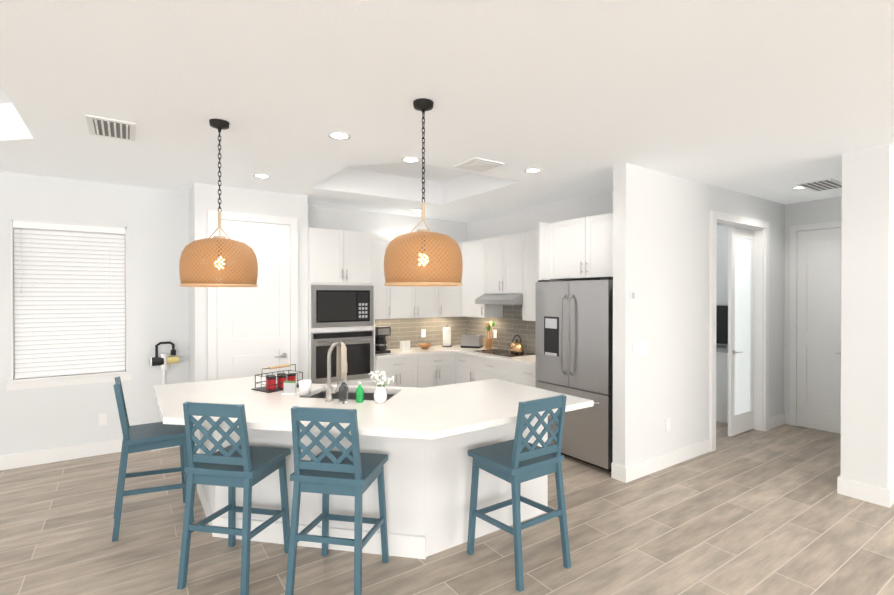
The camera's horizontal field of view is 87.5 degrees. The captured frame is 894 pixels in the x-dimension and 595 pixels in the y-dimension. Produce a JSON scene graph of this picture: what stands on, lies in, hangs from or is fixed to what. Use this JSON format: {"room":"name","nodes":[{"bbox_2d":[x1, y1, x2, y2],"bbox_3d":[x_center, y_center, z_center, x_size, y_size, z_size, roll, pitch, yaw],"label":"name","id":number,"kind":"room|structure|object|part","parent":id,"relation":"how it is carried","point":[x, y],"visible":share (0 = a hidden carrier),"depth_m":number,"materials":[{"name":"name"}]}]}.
{"room":"kitchen","nodes":[
{"label":"kitchen","id":0,"kind":"room"},
{"bbox_2d":[0,171,466,455],"bbox_3d":[-4.450,0.219,4.284,11.750,2.800,0.150,0,0,-34],"label":"wall","id":1,"kind":"structure","parent":0,"point":[155,221],"depth_m":4.93,"materials":[{"name":"paint"}]},
{"bbox_2d":[0,438,122,470],"bbox_3d":[-5.991,1.558,3.136,7.500,0.135,0.015,0,0,-34],"label":"baseboard","id":2,"kind":"structure","parent":1,"relation":"attached to","point":[11,461],"depth_m":4.61,"materials":[{"name":"white wood"}]},
{"bbox_2d":[6,219,130,390],"bbox_3d":[-3.784,0.067,4.724,0.975,1.620,0.175,0,0,-34],"label":"window","id":3,"kind":"structure","parent":1,"relation":"in","point":[33,383],"depth_m":4.61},
{"bbox_2d":[13,221,124,378],"bbox_3d":[-3.770,0.022,4.702,0.875,1.505,0.067,0,0,-34],"label":"window blinds","id":4,"kind":"object","parent":3,"relation":"attached to","point":[69,302],"visible":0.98,"depth_m":4.68,"materials":[{"name":"white plastic"}]},
{"bbox_2d":[98,413,106,425],"bbox_3d":[-3.547,1.256,4.813,0.070,0.120,0.005,0,0,-34],"label":"outlet","id":5,"kind":"object","parent":1,"relation":"attached to","point":[102,418],"visible":1,"depth_m":4.81,"materials":[{"name":"white plastic"}]},
{"bbox_2d":[376,236,395,320],"bbox_3d":[-0.975,-0.267,6.356,0.387,1.110,0.348,0,0,-34],"label":"upper cabinet","id":6,"kind":"object","parent":1,"relation":"attached to","point":[385,295],"depth_m":6.24,"materials":[{"name":"white wood"}]},
{"bbox_2d":[396,269,419,320],"bbox_3d":[-0.702,-0.268,6.543,0.504,1.110,0.348,0,0,-34],"label":"upper cabinet","id":7,"kind":"object","parent":1,"relation":"attached to","point":[407,297],"depth_m":6.46,"materials":[{"name":"white wood"}]},
{"bbox_2d":[420,243,435,316],"bbox_3d":[-0.380,-0.269,6.763,0.504,1.110,0.348,0,0,-34],"label":"upper cabinet","id":8,"kind":"object","parent":1,"relation":"attached to","point":[427,293],"depth_m":6.63,"materials":[{"name":"white wood"}]},
{"bbox_2d":[436,242,459,316],"bbox_3d":[-0.052,-0.270,6.962,0.490,1.110,0.390,0,0,-34],"label":"upper cabinet","id":9,"kind":"object","parent":1,"relation":"attached to","point":[447,297],"depth_m":6.84,"materials":[{"name":"white wood"}]},
{"bbox_2d":[189,182,307,438],"bbox_3d":[-2.263,0.213,5.357,1.170,2.800,0.550,0,0,-34],"label":"wall","id":10,"kind":"structure","parent":0,"point":[203,198],"depth_m":5.07,"materials":[{"name":"white paint"}]},
{"bbox_2d":[207,210,297,380],"bbox_3d":[-2.103,0.352,5.115,0.930,2.525,0.030,0,0,-34],"label":"door frame","id":11,"kind":"structure","parent":10,"relation":"attached to","point":[212,216],"depth_m":5.11,"materials":[{"name":"white wood"}]},
{"bbox_2d":[217,220,289,379],"bbox_3d":[-2.089,0.394,5.092,0.756,2.425,0.081,0,0,-34],"label":"pantry door","id":12,"kind":"structure","parent":10,"relation":"in","point":[253,331],"depth_m":5.13,"materials":[{"name":"white wood"}]},
{"bbox_2d":[0,421,893,594],"bbox_3d":[0.826,1.681,2.117,18.000,0.100,14.500,0,0,-34],"label":"floor","id":13,"kind":"structure","parent":0,"point":[772,511],"depth_m":3.11,"materials":[{"name":"brown wood"}]},
{"bbox_2d":[112,376,193,541],"bbox_3d":[-2.146,1.104,3.412,0.483,1.044,0.434,0,0,-34],"label":"stool","id":14,"kind":"object","parent":13,"relation":"on","point":[147,437],"visible":0.81,"depth_m":3.28,"materials":[{"name":"teal paint"}]},
{"bbox_2d":[150,341,180,450],"bbox_3d":[-3.046,1.046,5.050,0.283,1.139,0.177,0,0,-34],"label":"stick vacuum","id":15,"kind":"object","parent":13,"relation":"on","point":[163,361],"visible":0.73,"depth_m":5.03,"materials":[{"name":"white plastic"},{"name":"black plastic"},{"name":"grey plastic"}]},
{"bbox_2d":[177,402,290,594],"bbox_3d":[-1.254,1.107,2.800,0.434,1.044,0.483,0,0,11],"label":"stool","id":16,"kind":"object","parent":13,"relation":"on","point":[241,463],"visible":1,"depth_m":2.63,"materials":[{"name":"teal paint"}]},
{"bbox_2d":[285,406,388,594],"bbox_3d":[-0.616,1.108,2.691,0.434,1.044,0.483,0,0,11],"label":"stool","id":17,"kind":"object","parent":13,"relation":"on","point":[327,471],"visible":1,"depth_m":2.52,"materials":[{"name":"teal paint"}]},
{"bbox_2d":[308,227,375,385],"bbox_3d":[-1.413,0.395,5.906,0.848,2.430,0.601,0,0,-34],"label":"tall cabinet","id":18,"kind":"object","parent":13,"relation":"on","point":[353,300],"depth_m":5.65,"materials":[{"name":"white wood"}]},
{"bbox_2d":[376,345,534,380],"bbox_3d":[0.208,0.760,5.953,1.878,0.040,2.358,0,0,-34],"label":"countertop","id":19,"kind":"structure","parent":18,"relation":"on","point":[456,362],"depth_m":6.27,"materials":[{"name":"white stone"}]},
{"bbox_2d":[375,326,390,353],"bbox_3d":[-0.890,0.563,6.247,0.200,0.350,0.296,0,0,-34],"label":"coffee maker","id":20,"kind":"object","parent":19,"relation":"on","point":[382,333],"visible":0.77,"depth_m":6.17,"materials":[{"name":"black plastic"}]},
{"bbox_2d":[400,340,409,349],"bbox_3d":[-0.588,0.674,6.586,0.140,0.125,0.068,0,0,-42],"label":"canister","id":21,"kind":"object","parent":19,"relation":"on","point":[404,345],"visible":0.98,"depth_m":6.55,"materials":[{"name":"white ceramic"}]},
{"bbox_2d":[418,343,431,348],"bbox_3d":[-0.315,0.701,6.699,0.210,0.070,0.210,0,0,-34],"label":"bowl","id":22,"kind":"object","parent":19,"relation":"on","point":[424,345],"visible":1,"depth_m":6.65,"materials":[{"name":"orange ceramic"}]},
{"bbox_2d":[442,325,451,346],"bbox_3d":[-0.002,0.571,6.986,0.150,0.326,0.150,0,0,-34],"label":"paper towel roll","id":23,"kind":"object","parent":19,"relation":"on","point":[446,336],"visible":1,"depth_m":6.94,"materials":[{"name":"paper"}]},
{"bbox_2d":[461,334,482,347],"bbox_3d":[0.361,0.641,6.876,0.300,0.187,0.180,0,0,21],"label":"toaster","id":24,"kind":"object","parent":19,"relation":"on","point":[471,340],"visible":1,"depth_m":6.80,"materials":[{"name":"silver metal"}]},
{"bbox_2d":[485,321,494,348],"bbox_3d":[0.615,0.536,6.735,0.161,0.398,0.144,0,0,-34],"label":"utensil crock","id":25,"kind":"object","parent":19,"relation":"on","point":[488,341],"visible":1,"depth_m":6.70,"materials":[{"name":"brown wood"}]},
{"bbox_2d":[472,349,531,356],"bbox_3d":[0.773,0.736,6.244,0.480,0.006,0.760,0,0,-34],"label":"cooktop","id":26,"kind":"object","parent":19,"relation":"in","point":[499,352],"depth_m":6.22,"materials":[{"name":"black glass"}]},
{"bbox_2d":[508,335,523,353],"bbox_3d":[0.891,0.609,6.094,0.243,0.246,0.188,0,0,-34],"label":"kettle","id":27,"kind":"object","parent":19,"relation":"on","point":[516,347],"visible":1,"depth_m":6.04,"materials":[{"name":"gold metal"}]},
{"bbox_2d":[197,392,547,558],"bbox_3d":[-0.659,1.185,3.709,2.150,0.874,1.930,0,0,-34],"label":"kitchen island","id":28,"kind":"object","parent":13,"relation":"on","point":[427,489],"visible":0.44,"depth_m":3.04,"materials":[{"name":"paint"}]},
{"bbox_2d":[154,373,593,439],"bbox_3d":[-0.672,0.729,3.486,2.480,0.040,2.340,0,0,-34],"label":"island countertop","id":29,"kind":"structure","parent":28,"relation":"on","point":[435,412],"depth_m":3.10,"materials":[{"name":"white stone"}]},
{"bbox_2d":[251,364,302,392],"bbox_3d":[-1.315,0.619,3.663,0.220,0.176,0.340,0,0,36],"label":"caddy basket","id":30,"kind":"object","parent":29,"relation":"on","point":[271,385],"visible":0.92,"depth_m":3.61,"materials":[{"name":"black metal"}]},
{"bbox_2d":[282,381,297,394],"bbox_3d":[-1.151,0.661,3.424,0.100,0.095,0.060,0,0,11],"label":"sponge holder","id":31,"kind":"object","parent":29,"relation":"on","point":[290,387],"visible":1,"depth_m":3.41,"materials":[{"name":"white ceramic"}]},
{"bbox_2d":[299,380,311,395],"bbox_3d":[-1.037,0.658,3.417,0.092,0.100,0.092,0,0,-34],"label":"cup","id":32,"kind":"object","parent":29,"relation":"on","point":[304,387],"visible":1,"depth_m":3.38,"materials":[{"name":"ceramic"}]},
{"bbox_2d":[325,342,340,401],"bbox_3d":[-0.766,0.511,3.265,0.196,0.397,0.155,0,0,-34],"label":"faucet","id":33,"kind":"object","parent":29,"relation":"on","point":[329,392],"visible":0.83,"depth_m":3.20,"materials":[{"name":"silver metal"}]},
{"bbox_2d":[336,341,346,381],"bbox_3d":[-0.746,0.456,3.335,0.045,0.298,0.078,0,0,27],"label":"hanging towel","id":34,"kind":"object","parent":33,"relation":"hanging from","point":[341,359],"visible":0.83,"depth_m":3.32,"materials":[{"name":"beige fabric"}]},
{"bbox_2d":[339,371,347,403],"bbox_3d":[-0.697,0.606,3.160,0.075,0.208,0.075,0,0,-34],"label":"soap dispenser","id":35,"kind":"object","parent":29,"relation":"on","point":[343,392],"visible":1,"depth_m":3.13,"materials":[{"name":"clear glass"}]},
{"bbox_2d":[308,391,395,400],"bbox_3d":[-0.705,0.852,3.464,0.670,0.204,0.410,0,0,11],"label":"sink basin","id":36,"kind":"object","parent":29,"relation":"in","point":[352,396],"depth_m":3.67,"materials":[{"name":"silver metal"}]},
{"bbox_2d":[356,382,363,402],"bbox_3d":[-0.593,0.642,3.176,0.052,0.135,0.051,0,0,-34],"label":"bottle","id":37,"kind":"object","parent":29,"relation":"on","point":[359,394],"visible":1,"depth_m":3.16,"materials":[{"name":"green plastic"}]},
{"bbox_2d":[369,371,393,402],"bbox_3d":[-0.436,0.603,3.159,0.162,0.215,0.174,0,0,-34],"label":"vase","id":38,"kind":"object","parent":29,"relation":"on","point":[380,394],"visible":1,"depth_m":3.13,"materials":[{"name":"white ceramic"}]},
{"bbox_2d":[376,361,411,386],"bbox_3d":[-0.815,1.193,6.328,0.732,0.830,0.588,0,0,-34],"label":"base cabinet","id":39,"kind":"object","parent":13,"relation":"on","point":[402,377],"depth_m":6.07,"materials":[{"name":"white wood"}]},
{"bbox_2d":[412,369,451,387],"bbox_3d":[-0.317,1.191,6.647,0.678,0.830,0.625,0,0,-34],"label":"base cabinet","id":40,"kind":"object","parent":13,"relation":"on","point":[420,380],"depth_m":6.35,"materials":[{"name":"white wood"}]},
{"bbox_2d":[452,381,471,383],"bbox_3d":[0.473,1.192,6.605,0.705,0.830,0.450,0,0,-34],"label":"base cabinet","id":41,"kind":"object","parent":13,"relation":"on","point":[453,382],"depth_m":6.55,"materials":[{"name":"white wood"}]},
{"bbox_2d":[472,373,511,381],"bbox_3d":[0.823,1.194,6.146,0.648,0.830,0.817,0,0,-34],"label":"base cabinet","id":42,"kind":"object","parent":13,"relation":"on","point":[503,376],"depth_m":5.79,"materials":[{"name":"white wood"}]},
{"bbox_2d":[467,394,570,591],"bbox_3d":[0.439,1.107,2.892,0.434,1.044,0.483,0,0,-34],"label":"stool","id":43,"kind":"object","parent":13,"relation":"on","point":[517,460],"visible":1,"depth_m":2.77,"materials":[{"name":"teal paint"}]},
{"bbox_2d":[512,369,537,386],"bbox_3d":[1.217,1.197,5.569,0.648,0.830,0.580,0,0,-34],"label":"base cabinet","id":44,"kind":"object","parent":13,"relation":"on","point":[528,379],"depth_m":5.44,"materials":[{"name":"white wood"}]},
{"bbox_2d":[535,278,612,471],"bbox_3d":[1.515,0.717,4.822,0.901,1.798,0.915,0,0,-34],"label":"fridge","id":45,"kind":"object","parent":13,"relation":"on","point":[574,340],"visible":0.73,"depth_m":4.49,"materials":[{"name":"metal"}]},
{"bbox_2d":[716,347,727,423],"bbox_3d":[3.402,1.156,6.756,0.635,0.900,1.790,0,0,-34],"label":"base cabinet","id":46,"kind":"object","parent":13,"relation":"on","point":[721,384],"depth_m":6.03,"materials":[{"name":"white wood"}]},
{"bbox_2d":[716,305,727,343],"bbox_3d":[3.626,0.406,6.632,0.170,0.599,0.900,0,0,-34],"label":"television","id":47,"kind":"object","parent":46,"relation":"on","point":[721,324],"depth_m":6.33,"materials":[{"name":"black plastic"}]},
{"bbox_2d":[0,0,893,221],"bbox_3d":[0.826,-1.369,2.100,18.000,0.400,14.500,0,0,-34],"label":"ceiling","id":48,"kind":"structure","parent":0,"point":[774,100],"depth_m":2.70,"materials":[{"name":"paint"}]},
{"bbox_2d":[85,114,135,140],"bbox_3d":[-2.323,-1.167,3.242,0.270,0.015,0.420,0,0,-34],"label":"ceiling vent","id":49,"kind":"object","parent":48,"relation":"in","point":[110,128],"visible":0.96,"depth_m":3.20,"materials":[{"name":"white metal"}]},
{"bbox_2d":[179,119,257,286],"bbox_3d":[-1.522,-0.623,3.127,0.474,1.101,0.474,0,0,-34],"label":"pendant light","id":50,"kind":"object","parent":48,"relation":"hanging from","point":[219,124],"depth_m":2.96,"materials":[{"name":"brown wicker"}]},
{"bbox_3d":[-1.522,-0.241,3.129,0.474,0.303,0.474,0,0,-34],"label":"pendant light shade","id":51,"kind":"part","parent":50,"relation":"part of","materials":[{"name":"brown wicker"}]},
{"bbox_2d":[252,174,270,178],"bbox_3d":[-1.797,-1.179,4.535,0.170,0.006,0.170,0,0,-34],"label":"recessed light","id":52,"kind":"object","parent":48,"relation":"in","point":[265,176],"visible":1,"depth_m":4.54,"materials":[{"name":"white plastic"}]},
{"bbox_2d":[327,131,350,139],"bbox_3d":[-0.782,-1.173,3.388,0.170,0.006,0.170,0,0,-34],"label":"recessed light","id":53,"kind":"object","parent":48,"relation":"in","point":[336,135],"visible":1,"depth_m":3.38,"materials":[{"name":"white plastic"}]},
{"bbox_2d":[401,157,420,162],"bbox_3d":[-0.309,-1.176,3.990,0.170,0.006,0.170,0,0,-34],"label":"recessed light","id":54,"kind":"object","parent":48,"relation":"in","point":[410,159],"visible":0.98,"depth_m":3.98,"materials":[{"name":"white plastic"}]},
{"bbox_2d":[384,98,462,285],"bbox_3d":[-0.142,-0.621,2.811,0.474,1.101,0.474,0,0,-34],"label":"pendant light","id":55,"kind":"object","parent":48,"relation":"hanging from","point":[423,105],"depth_m":2.63,"materials":[{"name":"brown wicker"}]},
{"bbox_3d":[-0.142,-0.239,2.813,0.474,0.303,0.474,0,0,-34],"label":"pendant light shade","id":56,"kind":"part","parent":55,"relation":"part of","materials":[{"name":"brown wicker"}]},
{"bbox_2d":[453,157,503,171],"bbox_3d":[0.280,-1.170,4.139,0.320,0.018,0.320,0,0,-34],"label":"ceiling vent","id":57,"kind":"object","parent":48,"relation":"in","point":[477,164],"visible":0.98,"depth_m":4.10,"materials":[{"name":"white metal"}]},
{"bbox_2d":[524,168,541,172],"bbox_3d":[0.799,-1.178,4.337,0.170,0.006,0.170,0,0,-34],"label":"recessed light","id":58,"kind":"object","parent":48,"relation":"in","point":[533,170],"visible":1,"depth_m":4.33,"materials":[{"name":"white plastic"}]},
{"bbox_2d":[795,178,841,191],"bbox_3d":[3.940,-1.177,4.899,0.560,0.012,0.300,0,0,-34],"label":"ceiling vent","id":59,"kind":"object","parent":48,"relation":"in","point":[823,184],"visible":0.94,"depth_m":4.84,"materials":[{"name":"white metal"}]},
{"bbox_2d":[467,191,612,240],"bbox_3d":[1.325,0.209,6.116,0.150,2.800,3.350,0,0,-34],"label":"wall","id":60,"kind":"structure","parent":0,"point":[527,220],"depth_m":6.17,"materials":[{"name":"paint"}]},
{"bbox_2d":[460,238,507,320],"bbox_3d":[0.512,-0.270,6.820,0.390,1.110,0.607,0,0,-34],"label":"upper cabinet","id":61,"kind":"object","parent":60,"relation":"attached to","point":[474,253],"depth_m":6.71,"materials":[{"name":"white wood"}]},
{"bbox_2d":[488,237,499,292],"bbox_3d":[0.792,-0.438,6.447,0.348,0.770,0.437,0,0,-34],"label":"upper cabinet","id":62,"kind":"object","parent":60,"relation":"attached to","point":[493,243],"depth_m":6.36,"materials":[{"name":"white wood"}]},
{"bbox_2d":[500,233,523,292],"bbox_3d":[0.975,-0.436,6.180,0.348,0.770,0.437,0,0,-34],"label":"upper cabinet","id":63,"kind":"object","parent":60,"relation":"attached to","point":[511,246],"depth_m":6.07,"materials":[{"name":"white wood"}]},
{"bbox_2d":[516,229,547,320],"bbox_3d":[1.237,-0.264,5.797,0.348,1.110,0.607,0,0,-34],"label":"upper cabinet","id":64,"kind":"object","parent":60,"relation":"attached to","point":[535,242],"depth_m":5.76,"materials":[{"name":"white wood"}]},
{"bbox_2d":[475,294,522,304],"bbox_3d":[0.807,0.022,6.264,0.503,0.141,0.756,0,0,-34],"label":"range hood","id":65,"kind":"object","parent":64,"relation":"attached to","point":[506,299],"visible":0.81,"depth_m":6.06,"materials":[{"name":"silver metal"}]},
{"bbox_2d":[548,218,579,280],"bbox_3d":[1.545,-0.508,5.081,0.648,0.615,0.541,0,0,-34],"label":"upper cabinet","id":66,"kind":"object","parent":60,"relation":"attached to","point":[563,236],"depth_m":4.96,"materials":[{"name":"white wood"}]},
{"bbox_2d":[580,213,612,280],"bbox_3d":[1.786,-0.506,4.729,0.648,0.615,0.541,0,0,-34],"label":"upper cabinet","id":67,"kind":"object","parent":60,"relation":"attached to","point":[596,232],"depth_m":4.62,"materials":[{"name":"white wood"}]},
{"bbox_2d":[613,163,784,466],"bbox_3d":[2.906,0.215,5.090,3.340,2.800,0.130,0,0,-34],"label":"wall","id":68,"kind":"structure","parent":0,"point":[661,244],"depth_m":4.47,"materials":[{"name":"white paint"}]},
{"bbox_2d":[629,291,635,301],"bbox_3d":[1.644,-0.010,4.136,0.080,0.100,0.014,0,0,-34],"label":"thermostat","id":69,"kind":"object","parent":68,"relation":"attached to","point":[632,296],"visible":0.93,"depth_m":4.12,"materials":[{"name":"grey plastic"}]},
{"bbox_2d":[632,341,647,355],"bbox_3d":[1.734,0.459,4.203,0.228,0.120,0.009,0,0,-34],"label":"switch plate","id":70,"kind":"object","parent":68,"relation":"attached to","point":[639,348],"visible":1,"depth_m":4.20,"materials":[{"name":"white plastic"}]},
{"bbox_2d":[620,438,710,482],"bbox_3d":[2.159,1.551,4.497,1.461,0.135,0.016,0,0,-34],"label":"baseboard","id":71,"kind":"structure","parent":68,"relation":"attached to","point":[629,473],"depth_m":4.41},
{"bbox_2d":[666,418,669,431],"bbox_3d":[2.116,1.218,4.471,0.070,0.120,0.006,0,0,-34],"label":"outlet","id":72,"kind":"object","parent":68,"relation":"attached to","point":[668,424],"visible":1,"depth_m":4.47,"materials":[{"name":"white plastic"}]},
{"bbox_2d":[709,210,769,451],"bbox_3d":[3.292,0.351,5.336,1.365,2.525,0.161,0,0,-34],"label":"door frame","id":73,"kind":"structure","parent":68,"relation":"attached to","point":[761,228],"depth_m":5.62,"materials":[{"name":"white wood"}]},
{"bbox_2d":[728,227,754,436],"bbox_3d":[3.517,0.398,5.527,0.580,2.410,0.095,0,0,-34],"label":"french door","id":74,"kind":"structure","parent":68,"relation":"in","point":[740,330],"depth_m":5.53,"materials":[{"name":"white glass"}]},
{"bbox_2d":[769,413,787,428],"bbox_3d":[4.107,1.543,5.830,0.529,0.135,0.015,0,0,-34],"label":"baseboard","id":75,"kind":"structure","parent":68,"relation":"attached to","point":[780,419],"depth_m":5.85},
{"bbox_2d":[716,197,841,433],"bbox_3d":[4.692,0.212,5.543,0.120,2.800,5.800,0,0,-34],"label":"wall","id":76,"kind":"structure","parent":0,"point":[816,211],"depth_m":5.95,"materials":[{"name":"white paint"}]},
{"bbox_2d":[789,221,841,425],"bbox_3d":[4.551,0.357,5.617,0.030,2.510,0.720,0,0,-34],"label":"door frame","id":77,"kind":"structure","parent":76,"relation":"attached to","point":[794,230],"depth_m":5.87,"materials":[{"name":"white wood"}]},
{"bbox_2d":[796,228,841,433],"bbox_3d":[4.528,0.392,5.603,0.081,2.425,0.576,0,0,-34],"label":"hall door","id":78,"kind":"structure","parent":76,"relation":"in","point":[818,329],"depth_m":5.66,"materials":[{"name":"white wood"}]},
{"bbox_2d":[840,145,893,488],"bbox_3d":[4.194,0.219,4.324,2.080,2.800,0.290,0,0,-34],"label":"wall","id":79,"kind":"structure","parent":0,"point":[867,355],"depth_m":3.72,"materials":[{"name":"white paint"}]},
{"bbox_2d":[837,476,863,494],"bbox_3d":[4.100,1.551,4.453,2.095,0.135,0.016,0,0,-34],"label":"baseboard","id":80,"kind":"structure","parent":79,"relation":"attached to","point":[844,485],"depth_m":3.82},
{"bbox_2d":[884,485,893,507],"bbox_3d":[4.274,1.552,4.199,2.095,0.135,0.015,0,0,-34],"label":"baseboard","id":81,"kind":"structure","parent":79,"relation":"attached to","point":[888,493],"depth_m":3.62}
]}

